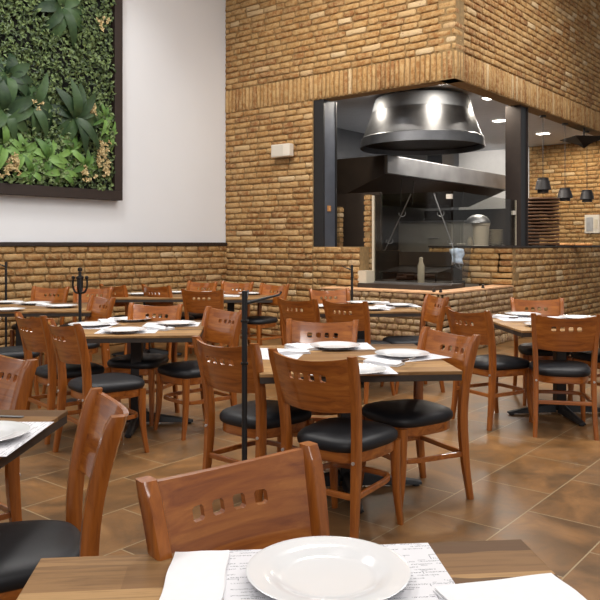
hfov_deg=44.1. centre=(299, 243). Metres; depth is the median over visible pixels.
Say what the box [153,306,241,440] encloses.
dining chair
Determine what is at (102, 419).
dining chair
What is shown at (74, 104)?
plant
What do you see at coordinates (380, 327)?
wall
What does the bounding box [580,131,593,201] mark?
pendant lamp
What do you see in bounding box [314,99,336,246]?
steel column
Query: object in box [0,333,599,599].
floor
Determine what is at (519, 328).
dining table
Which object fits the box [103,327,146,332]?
plate
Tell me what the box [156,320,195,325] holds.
plate
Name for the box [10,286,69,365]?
dining chair
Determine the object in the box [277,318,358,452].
dining chair
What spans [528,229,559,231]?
serving board
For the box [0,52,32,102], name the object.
plant
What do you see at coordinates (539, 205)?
serving board
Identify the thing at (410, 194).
rod
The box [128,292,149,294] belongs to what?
plate
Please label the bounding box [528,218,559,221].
serving board
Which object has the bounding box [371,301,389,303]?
napkin
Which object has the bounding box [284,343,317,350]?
napkin
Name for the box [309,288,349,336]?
dining chair
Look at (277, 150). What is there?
grille
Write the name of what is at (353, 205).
wall
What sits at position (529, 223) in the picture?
serving board
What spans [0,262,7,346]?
rack
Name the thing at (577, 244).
flatbread
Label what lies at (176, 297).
dining table
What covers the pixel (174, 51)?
wall
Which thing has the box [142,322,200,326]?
placemat
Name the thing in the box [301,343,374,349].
placemat
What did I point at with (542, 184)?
pendant lamp
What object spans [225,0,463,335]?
wall
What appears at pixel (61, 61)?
living wall
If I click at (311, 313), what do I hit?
dining chair
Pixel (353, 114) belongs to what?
ceiling
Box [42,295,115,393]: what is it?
dining chair
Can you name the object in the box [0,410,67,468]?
dining table
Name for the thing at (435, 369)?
dining table
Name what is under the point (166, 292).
dining chair
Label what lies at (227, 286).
dining chair
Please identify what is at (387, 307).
napkin
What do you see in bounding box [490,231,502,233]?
bowl
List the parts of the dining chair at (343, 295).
leg, backrest, leg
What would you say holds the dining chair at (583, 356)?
on the floor
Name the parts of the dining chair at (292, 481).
leg, backrest, leg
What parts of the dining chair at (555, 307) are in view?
leg, leg, backrest, seat, seat frame, leg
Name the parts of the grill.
panel, panel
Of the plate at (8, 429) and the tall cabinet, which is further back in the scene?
the tall cabinet
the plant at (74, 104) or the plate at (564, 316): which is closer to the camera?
the plate at (564, 316)
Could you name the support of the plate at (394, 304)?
on the placemat
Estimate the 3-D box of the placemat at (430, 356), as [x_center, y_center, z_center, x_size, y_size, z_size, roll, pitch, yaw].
[0.598,0.649,4.257,0.440,0.001,0.310,0,0,-30]
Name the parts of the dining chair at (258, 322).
leg, leg, seat frame, seat, rail, backrest, leg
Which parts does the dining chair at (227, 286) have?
backrest, leg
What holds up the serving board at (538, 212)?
on the serving board at (529, 216)
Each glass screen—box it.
[372,194,452,285]
[511,200,515,244]
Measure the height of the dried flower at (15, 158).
0.299 m
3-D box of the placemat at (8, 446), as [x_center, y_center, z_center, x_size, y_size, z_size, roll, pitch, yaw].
[-1.052,0.649,2.479,0.310,0.001,0.440,0,0,0]
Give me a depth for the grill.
11.18 m
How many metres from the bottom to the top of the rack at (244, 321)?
1.178 m
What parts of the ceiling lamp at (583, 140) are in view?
lamp shade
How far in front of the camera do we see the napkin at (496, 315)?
6.47 m
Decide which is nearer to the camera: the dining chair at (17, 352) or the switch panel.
the dining chair at (17, 352)
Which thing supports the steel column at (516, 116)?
on the trim at (573, 245)
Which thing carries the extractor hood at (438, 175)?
hanging from the ceiling
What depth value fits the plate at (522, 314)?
6.73 m
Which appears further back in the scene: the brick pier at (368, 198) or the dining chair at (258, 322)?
the brick pier at (368, 198)
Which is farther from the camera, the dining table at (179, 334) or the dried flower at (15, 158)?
the dried flower at (15, 158)
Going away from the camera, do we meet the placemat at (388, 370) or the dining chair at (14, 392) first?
the dining chair at (14, 392)
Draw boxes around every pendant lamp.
[535,115,550,192]
[557,123,572,200]
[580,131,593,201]
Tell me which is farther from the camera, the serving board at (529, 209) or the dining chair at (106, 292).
the serving board at (529, 209)
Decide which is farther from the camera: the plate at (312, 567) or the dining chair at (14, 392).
the dining chair at (14, 392)
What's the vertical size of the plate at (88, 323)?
0.023 m
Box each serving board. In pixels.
[528,197,559,200]
[528,201,559,204]
[528,204,558,207]
[528,208,558,211]
[528,211,559,214]
[528,215,559,218]
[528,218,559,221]
[528,222,559,224]
[528,225,558,228]
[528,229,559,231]
[528,232,559,234]
[528,236,558,238]
[528,239,559,241]
[528,243,559,245]
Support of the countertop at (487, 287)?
on the wall at (380, 327)
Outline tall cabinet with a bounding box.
[397,220,478,286]
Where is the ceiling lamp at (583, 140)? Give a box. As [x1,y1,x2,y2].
[560,128,599,147]
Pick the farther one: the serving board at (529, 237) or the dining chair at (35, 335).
the serving board at (529, 237)
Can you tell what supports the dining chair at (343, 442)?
on the floor
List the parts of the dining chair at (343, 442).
leg, backrest, leg, rail, seat, leg, seat frame, leg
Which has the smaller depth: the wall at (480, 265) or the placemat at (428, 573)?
the placemat at (428, 573)
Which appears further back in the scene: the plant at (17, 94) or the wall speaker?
the wall speaker
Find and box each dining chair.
[0,346,40,408]
[0,355,37,521]
[0,387,128,599]
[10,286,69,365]
[14,311,104,444]
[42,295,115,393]
[46,318,148,452]
[59,286,113,361]
[99,284,154,354]
[105,303,182,425]
[135,441,329,560]
[141,284,195,359]
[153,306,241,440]
[166,281,217,353]
[181,289,229,361]
[191,336,314,502]
[207,281,253,345]
[238,283,289,345]
[268,348,403,538]
[277,297,337,344]
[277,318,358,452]
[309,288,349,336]
[322,299,394,403]
[361,326,480,508]
[380,294,448,394]
[445,306,532,430]
[510,297,572,405]
[529,313,599,440]
[567,338,599,400]
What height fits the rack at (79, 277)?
1.195 m
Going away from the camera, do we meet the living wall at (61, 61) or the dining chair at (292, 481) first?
the dining chair at (292, 481)
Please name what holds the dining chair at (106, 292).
on the floor
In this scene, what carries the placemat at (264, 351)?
on the dining table at (435, 369)
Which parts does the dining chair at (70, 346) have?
leg, backrest, rail, leg, seat frame, seat, leg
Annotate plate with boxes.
[0,300,21,303]
[0,307,24,311]
[0,421,29,440]
[20,301,49,304]
[46,304,77,307]
[68,321,108,326]
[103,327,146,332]
[114,316,150,321]
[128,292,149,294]
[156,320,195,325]
[238,292,258,294]
[246,536,410,599]
[310,341,359,349]
[346,300,372,303]
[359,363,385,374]
[369,306,385,310]
[375,348,429,357]
[385,303,413,306]
[505,312,540,316]
[559,315,593,318]
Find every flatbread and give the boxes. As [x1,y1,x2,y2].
[557,243,573,245]
[575,243,592,245]
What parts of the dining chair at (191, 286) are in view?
leg, seat, backrest, leg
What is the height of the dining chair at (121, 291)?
0.900 m
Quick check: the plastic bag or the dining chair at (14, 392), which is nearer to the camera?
the dining chair at (14, 392)
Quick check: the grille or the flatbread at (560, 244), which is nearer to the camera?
the grille
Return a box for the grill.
[375,250,464,286]
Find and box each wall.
[0,0,122,200]
[0,0,458,353]
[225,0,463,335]
[321,289,453,347]
[337,192,381,250]
[421,0,599,351]
[424,208,538,285]
[429,247,518,284]
[459,147,528,209]
[529,141,599,245]
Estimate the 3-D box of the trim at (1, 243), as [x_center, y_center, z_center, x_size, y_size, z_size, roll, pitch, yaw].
[-5.436,-0.001,6.680,0.059,0.046,13.530,0,0,39]
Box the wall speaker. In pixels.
[271,143,292,157]
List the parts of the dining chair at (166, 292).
leg, backrest, leg, seat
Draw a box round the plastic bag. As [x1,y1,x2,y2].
[449,248,463,264]
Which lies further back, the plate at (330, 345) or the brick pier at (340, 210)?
the brick pier at (340, 210)
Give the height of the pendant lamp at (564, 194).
1.351 m
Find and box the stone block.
[358,270,373,282]
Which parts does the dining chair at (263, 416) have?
leg, rail, backrest, leg, seat frame, seat, leg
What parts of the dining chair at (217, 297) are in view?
leg, backrest, leg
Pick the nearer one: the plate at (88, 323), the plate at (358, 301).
the plate at (88, 323)
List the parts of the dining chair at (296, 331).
leg, leg, rail, backrest, seat frame, leg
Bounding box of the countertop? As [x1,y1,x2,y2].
[397,220,465,222]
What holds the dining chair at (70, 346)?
on the floor
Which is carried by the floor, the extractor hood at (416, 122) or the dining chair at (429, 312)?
the dining chair at (429, 312)
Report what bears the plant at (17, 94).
on the living wall at (61, 61)
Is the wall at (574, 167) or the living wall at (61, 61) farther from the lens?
the wall at (574, 167)
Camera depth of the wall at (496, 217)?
15.93 m
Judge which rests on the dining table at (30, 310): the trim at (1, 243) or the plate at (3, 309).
the plate at (3, 309)
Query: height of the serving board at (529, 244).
0.044 m
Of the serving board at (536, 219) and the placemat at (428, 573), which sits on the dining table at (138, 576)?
the placemat at (428, 573)
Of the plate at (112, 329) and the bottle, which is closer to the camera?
the plate at (112, 329)
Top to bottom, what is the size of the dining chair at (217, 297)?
0.900 m
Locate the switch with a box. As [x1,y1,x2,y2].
[594,219,597,228]
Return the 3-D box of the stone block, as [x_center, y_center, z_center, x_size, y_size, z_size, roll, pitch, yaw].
[0.922,0.455,10.339,0.140,0.170,0.200,0,0,39]
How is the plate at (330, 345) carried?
on the placemat at (363, 346)
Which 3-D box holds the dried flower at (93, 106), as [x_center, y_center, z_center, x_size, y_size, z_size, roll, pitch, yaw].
[-2.749,-1.763,9.747,0.103,0.206,0.160,0,0,39]
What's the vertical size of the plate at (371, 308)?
0.023 m
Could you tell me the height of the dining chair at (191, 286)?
0.900 m
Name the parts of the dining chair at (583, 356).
leg, seat, seat frame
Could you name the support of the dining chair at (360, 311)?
on the floor
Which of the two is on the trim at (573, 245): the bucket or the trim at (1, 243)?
the bucket
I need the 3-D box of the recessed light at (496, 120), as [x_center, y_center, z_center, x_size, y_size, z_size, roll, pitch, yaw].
[3.613,-2.228,13.368,0.260,0.021,0.200,0,0,39]
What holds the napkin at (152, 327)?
on the dining table at (179, 334)
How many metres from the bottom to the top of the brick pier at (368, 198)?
2.100 m
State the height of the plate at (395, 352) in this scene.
0.023 m
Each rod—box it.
[384,194,410,250]
[434,194,462,269]
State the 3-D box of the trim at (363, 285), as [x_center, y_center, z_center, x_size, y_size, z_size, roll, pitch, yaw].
[1.522,0.970,10.205,1.190,0.860,0.829,0,0,39]
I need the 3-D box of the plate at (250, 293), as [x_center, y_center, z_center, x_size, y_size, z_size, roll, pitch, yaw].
[-0.643,0.637,9.514,0.316,0.023,0.316,0,0,39]
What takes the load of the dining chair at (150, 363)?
on the floor
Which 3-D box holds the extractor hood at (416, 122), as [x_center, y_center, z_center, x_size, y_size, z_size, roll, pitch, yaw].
[1.845,-1.842,11.198,1.864,0.794,1.864,0,0,39]
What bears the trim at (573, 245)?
on the wall at (541, 56)
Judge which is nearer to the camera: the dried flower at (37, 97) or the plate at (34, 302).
the plate at (34, 302)
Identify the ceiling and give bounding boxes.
[332,84,599,151]
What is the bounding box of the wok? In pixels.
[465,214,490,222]
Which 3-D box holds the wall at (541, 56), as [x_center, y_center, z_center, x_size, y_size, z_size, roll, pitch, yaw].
[4.426,-1.799,12.613,0.328,6.401,8.830,0,0,39]
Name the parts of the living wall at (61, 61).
frame, frame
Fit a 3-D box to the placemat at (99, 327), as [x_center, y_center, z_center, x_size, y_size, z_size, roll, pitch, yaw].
[-1.641,0.649,5.866,0.310,0.001,0.440,0,0,0]
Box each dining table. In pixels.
[0,303,101,378]
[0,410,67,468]
[16,539,560,599]
[84,320,203,437]
[112,294,182,355]
[193,294,272,346]
[259,344,462,513]
[319,303,420,386]
[493,317,599,426]
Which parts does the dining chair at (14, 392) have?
rail, backrest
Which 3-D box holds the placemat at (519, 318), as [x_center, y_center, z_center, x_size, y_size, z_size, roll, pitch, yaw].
[1.876,0.649,6.456,0.310,0.001,0.440,0,0,0]
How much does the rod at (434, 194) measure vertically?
1.101 m
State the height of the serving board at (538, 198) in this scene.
0.044 m
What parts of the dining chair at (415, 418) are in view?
leg, leg, seat frame, seat, leg, rail, backrest, leg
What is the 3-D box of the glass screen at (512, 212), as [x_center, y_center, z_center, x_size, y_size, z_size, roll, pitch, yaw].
[2.631,-0.085,10.414,0.050,1.210,2.012,0,0,39]
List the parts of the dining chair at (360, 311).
leg, backrest, leg, seat, leg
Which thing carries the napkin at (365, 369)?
on the placemat at (388, 370)
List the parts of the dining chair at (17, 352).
seat, leg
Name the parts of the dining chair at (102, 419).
seat frame, seat, leg, leg, backrest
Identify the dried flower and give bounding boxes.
[0,164,12,177]
[6,152,21,175]
[32,92,43,109]
[81,165,91,181]
[90,103,96,116]
[93,140,111,178]
[96,16,110,31]
[102,163,109,176]
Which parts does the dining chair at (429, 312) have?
leg, seat, leg, backrest, leg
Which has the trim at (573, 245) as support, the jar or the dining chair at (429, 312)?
the jar
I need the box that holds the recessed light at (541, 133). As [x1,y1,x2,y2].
[535,132,550,134]
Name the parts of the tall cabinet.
door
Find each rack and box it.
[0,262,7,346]
[66,267,88,401]
[241,290,281,460]
[342,265,353,300]
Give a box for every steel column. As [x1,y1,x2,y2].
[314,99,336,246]
[505,105,527,245]
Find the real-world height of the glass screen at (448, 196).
1.230 m
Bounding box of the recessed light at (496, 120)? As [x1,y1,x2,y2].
[491,119,504,121]
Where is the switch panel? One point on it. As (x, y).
(592, 222)
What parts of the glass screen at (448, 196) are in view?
rail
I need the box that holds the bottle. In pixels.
[418,257,423,282]
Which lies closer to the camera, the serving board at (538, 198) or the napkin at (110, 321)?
the napkin at (110, 321)
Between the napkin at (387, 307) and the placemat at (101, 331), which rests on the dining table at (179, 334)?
the placemat at (101, 331)
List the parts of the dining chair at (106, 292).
leg, backrest, leg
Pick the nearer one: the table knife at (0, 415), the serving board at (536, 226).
the table knife at (0, 415)
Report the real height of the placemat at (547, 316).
0.001 m
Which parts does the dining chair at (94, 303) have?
leg, seat frame, leg, seat, backrest, leg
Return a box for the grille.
[272,145,282,155]
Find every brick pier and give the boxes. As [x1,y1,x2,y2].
[337,207,343,246]
[364,195,372,269]
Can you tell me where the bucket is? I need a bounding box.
[472,223,489,245]
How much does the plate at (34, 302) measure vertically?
0.023 m
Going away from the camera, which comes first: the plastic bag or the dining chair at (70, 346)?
the dining chair at (70, 346)
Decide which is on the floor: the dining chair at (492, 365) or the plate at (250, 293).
the dining chair at (492, 365)
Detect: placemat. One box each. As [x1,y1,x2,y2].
[0,422,53,456]
[83,323,117,328]
[94,329,157,333]
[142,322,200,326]
[223,543,454,599]
[260,348,302,359]
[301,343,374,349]
[310,366,397,374]
[358,353,450,361]
[492,316,530,320]
[547,316,567,318]
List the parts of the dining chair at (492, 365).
leg, backrest, rail, leg, leg, seat frame, seat, leg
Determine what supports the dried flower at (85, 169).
on the living wall at (61, 61)
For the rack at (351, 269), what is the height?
1.160 m
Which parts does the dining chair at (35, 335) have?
leg, backrest, rail, leg, seat frame, seat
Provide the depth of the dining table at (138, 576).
1.47 m
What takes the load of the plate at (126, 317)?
on the placemat
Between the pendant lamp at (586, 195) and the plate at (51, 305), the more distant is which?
the pendant lamp at (586, 195)
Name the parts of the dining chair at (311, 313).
leg, backrest, leg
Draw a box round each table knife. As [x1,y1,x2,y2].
[0,415,23,417]
[401,357,415,361]
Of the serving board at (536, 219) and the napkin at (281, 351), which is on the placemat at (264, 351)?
the napkin at (281, 351)
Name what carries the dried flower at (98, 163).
on the living wall at (61, 61)
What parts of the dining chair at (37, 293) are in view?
leg, leg, leg, backrest, leg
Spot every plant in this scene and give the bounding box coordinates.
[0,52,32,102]
[0,77,35,138]
[8,73,53,138]
[23,0,86,49]
[48,77,100,154]
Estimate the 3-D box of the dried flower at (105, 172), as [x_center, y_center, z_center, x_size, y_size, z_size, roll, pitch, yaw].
[-2.598,-0.996,9.932,0.094,0.205,0.137,0,0,39]
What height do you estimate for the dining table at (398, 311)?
0.750 m
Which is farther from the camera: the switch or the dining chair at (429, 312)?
the switch
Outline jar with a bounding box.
[467,237,472,245]
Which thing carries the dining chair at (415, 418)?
on the floor
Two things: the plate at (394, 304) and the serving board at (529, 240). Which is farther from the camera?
the serving board at (529, 240)
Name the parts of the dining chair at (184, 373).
leg, seat frame, leg, seat, leg, rail, backrest, leg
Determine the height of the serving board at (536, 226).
0.044 m
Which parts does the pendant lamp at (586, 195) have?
lamp shade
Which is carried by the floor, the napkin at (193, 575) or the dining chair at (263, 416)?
the dining chair at (263, 416)
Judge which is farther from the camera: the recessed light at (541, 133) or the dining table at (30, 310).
the recessed light at (541, 133)
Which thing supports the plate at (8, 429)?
on the placemat at (8, 446)
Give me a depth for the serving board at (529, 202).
12.00 m
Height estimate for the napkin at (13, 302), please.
0.027 m
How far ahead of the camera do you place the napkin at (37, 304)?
7.73 m
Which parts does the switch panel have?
door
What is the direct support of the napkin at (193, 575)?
on the dining table at (138, 576)
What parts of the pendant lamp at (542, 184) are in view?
lamp shade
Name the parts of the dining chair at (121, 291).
backrest, leg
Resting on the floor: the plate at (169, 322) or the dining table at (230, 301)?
the dining table at (230, 301)
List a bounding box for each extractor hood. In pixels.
[337,154,504,208]
[360,90,484,155]
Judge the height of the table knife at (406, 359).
0.011 m
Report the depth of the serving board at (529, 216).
11.98 m
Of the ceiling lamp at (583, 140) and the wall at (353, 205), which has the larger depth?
the ceiling lamp at (583, 140)
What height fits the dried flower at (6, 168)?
0.186 m
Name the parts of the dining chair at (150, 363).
leg, leg, seat frame, seat, leg, backrest, leg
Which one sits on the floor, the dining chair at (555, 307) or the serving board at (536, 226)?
the dining chair at (555, 307)
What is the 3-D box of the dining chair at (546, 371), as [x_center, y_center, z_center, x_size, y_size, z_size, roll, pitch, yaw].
[1.952,0.950,5.520,0.483,0.900,0.597,0,0,12]
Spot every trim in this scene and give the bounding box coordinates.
[0,242,226,245]
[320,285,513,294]
[358,281,463,290]
[428,245,599,247]
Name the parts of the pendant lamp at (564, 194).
lamp shade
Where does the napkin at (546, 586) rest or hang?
on the dining table at (138, 576)
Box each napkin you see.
[11,301,32,303]
[35,303,50,306]
[98,319,116,323]
[146,325,174,330]
[159,550,229,599]
[277,348,310,354]
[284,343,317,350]
[363,357,404,366]
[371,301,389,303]
[376,305,394,308]
[433,573,586,599]
[492,314,517,318]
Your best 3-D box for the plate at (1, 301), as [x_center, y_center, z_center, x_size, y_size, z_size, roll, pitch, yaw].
[-3.194,0.637,8.094,0.316,0.023,0.316,0,0,39]
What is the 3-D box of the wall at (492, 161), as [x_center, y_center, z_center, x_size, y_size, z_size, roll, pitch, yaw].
[4.687,-0.420,17.777,1.810,3.640,0.280,0,0,39]
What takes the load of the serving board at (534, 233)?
on the serving board at (529, 237)
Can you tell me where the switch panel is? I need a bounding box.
[585,215,599,232]
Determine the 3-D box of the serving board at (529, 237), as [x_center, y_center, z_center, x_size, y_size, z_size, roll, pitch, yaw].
[3.972,-0.108,12.203,0.580,0.044,0.580,0,0,-7]
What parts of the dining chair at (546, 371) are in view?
leg, leg, seat frame, seat, rail, backrest, leg, leg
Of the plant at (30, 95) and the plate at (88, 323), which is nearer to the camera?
the plate at (88, 323)

